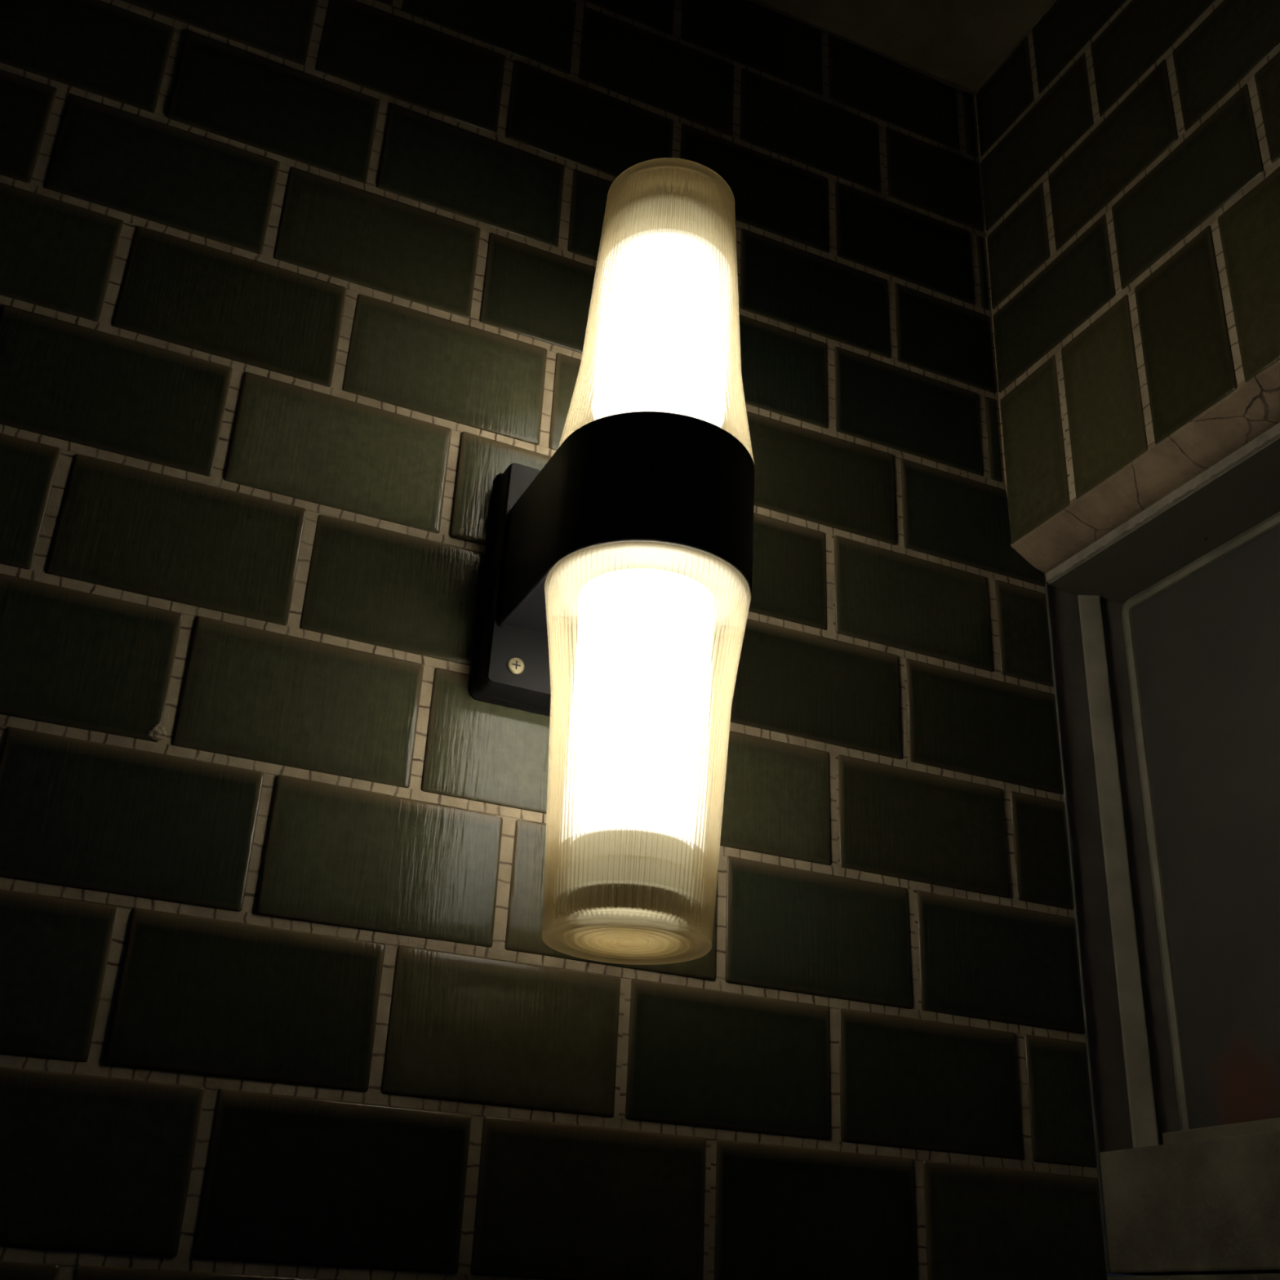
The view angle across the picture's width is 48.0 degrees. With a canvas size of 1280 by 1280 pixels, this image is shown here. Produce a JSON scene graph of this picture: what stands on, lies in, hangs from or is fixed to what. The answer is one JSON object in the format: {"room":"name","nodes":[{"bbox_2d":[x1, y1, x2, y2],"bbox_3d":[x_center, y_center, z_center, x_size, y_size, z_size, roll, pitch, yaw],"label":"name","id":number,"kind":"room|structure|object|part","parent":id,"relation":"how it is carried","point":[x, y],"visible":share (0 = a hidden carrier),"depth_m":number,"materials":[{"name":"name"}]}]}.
{"room":"bathroom","nodes":[
{"label":"bathroom","id":0,"kind":"room"},
{"bbox_2d":[0,0,1106,1279],"bbox_3d":[-0.354,0.553,0.641,1.566,2.727,0.129,13,-28,-21],"label":"wall","id":1,"kind":"structure","parent":0,"point":[288,288],"depth_m":0.94,"materials":[{"name":"tile"}]},
{"bbox_2d":[469,157,755,964],"bbox_3d":[-0.005,-0.059,0.911,0.150,0.523,0.182,14,-28,-20],"label":"wall lamp","id":2,"kind":"object","parent":1,"relation":"attached to","point":[610,566],"visible":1,"depth_m":0.84,"materials":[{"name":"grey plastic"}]},
{"bbox_3d":[-0.036,-0.028,0.974,0.140,0.170,0.028,14,-28,-20],"label":"plate","id":3,"kind":"part","parent":2,"relation":"part of","materials":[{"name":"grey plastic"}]},
{"bbox_3d":[-0.001,0.065,0.822,0.124,0.220,0.124,14,-28,-20],"label":"lamp shade","id":4,"kind":"part","parent":2,"relation":"part of","materials":[{"name":"glass"}]},
{"bbox_3d":[0.000,0.043,0.833,0.068,0.163,0.068,14,-28,-20],"label":"bulb","id":5,"kind":"part","parent":2,"relation":"part of","materials":[{"name":"white glass"}]},
{"bbox_3d":[0.014,-0.180,0.941,0.068,0.163,0.068,14,-28,-20],"label":"bulb","id":6,"kind":"part","parent":2,"relation":"part of","materials":[{"name":"white glass"}]},
{"bbox_3d":[0.015,-0.203,0.952,0.124,0.222,0.124,14,-28,-20],"label":"lamp shade","id":7,"kind":"part","parent":2,"relation":"part of","materials":[{"name":"glass"}]},
{"bbox_2d":[756,0,1053,90],"bbox_3d":[-0.033,-0.970,0.554,1.440,0.032,1.440,13,-28,-21],"label":"ceiling","id":8,"kind":"structure","parent":0,"point":[961,42],"depth_m":1.33,"materials":[{"name":"paint"}]},
{"bbox_2d":[974,0,1279,1279],"bbox_3d":[0.683,0.429,0.281,0.273,2.727,1.458,13,-28,-21],"label":"wall","id":9,"kind":"structure","parent":0,"point":[1129,150],"depth_m":1.13,"materials":[{"name":"tile"}]},
{"bbox_2d":[746,0,1057,97],"bbox_3d":[0.331,-0.680,1.080,0.281,0.006,0.648,13,-28,-21],"label":"trim","id":10,"kind":"structure","parent":9,"relation":"attached to","point":[948,82],"depth_m":1.35,"materials":[{"name":"paint"}]},
{"bbox_2d":[1010,359,1279,574],"bbox_3d":[0.559,-0.289,0.700,0.034,0.021,1.170,13,-28,-21],"label":"lintel","id":11,"kind":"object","parent":9,"relation":"attached to","point":[1254,409],"depth_m":1.05,"materials":[{"name":"brown cracked stone"}]},
{"bbox_2d":[1044,422,1279,1273],"bbox_3d":[0.640,-0.070,0.526,0.085,0.540,1.521,13,-28,-21],"label":"window","id":12,"kind":"structure","parent":9,"relation":"in","point":[1165,640],"depth_m":1.07,"materials":[{"name":"paint"}]},
{"bbox_3d":[0.377,0.171,1.119,0.025,0.442,0.030,13,-28,-21],"label":"frame post","id":13,"kind":"part","parent":12,"relation":"part of","materials":[{"name":"metal"}]},
{"bbox_3d":[0.688,-0.098,0.530,0.007,0.442,1.467,13,-28,-21],"label":"panel","id":14,"kind":"part","parent":12,"relation":"part of","materials":[{"name":"glass"}]},
{"bbox_2d":[1099,1117,1279,1275],"bbox_3d":[0.718,0.131,0.423,0.237,0.094,1.438,13,-28,-21],"label":"window sill","id":15,"kind":"structure","parent":9,"relation":"on","point":[1202,1201],"depth_m":0.91,"materials":[{"name":"concrete"}]}
]}

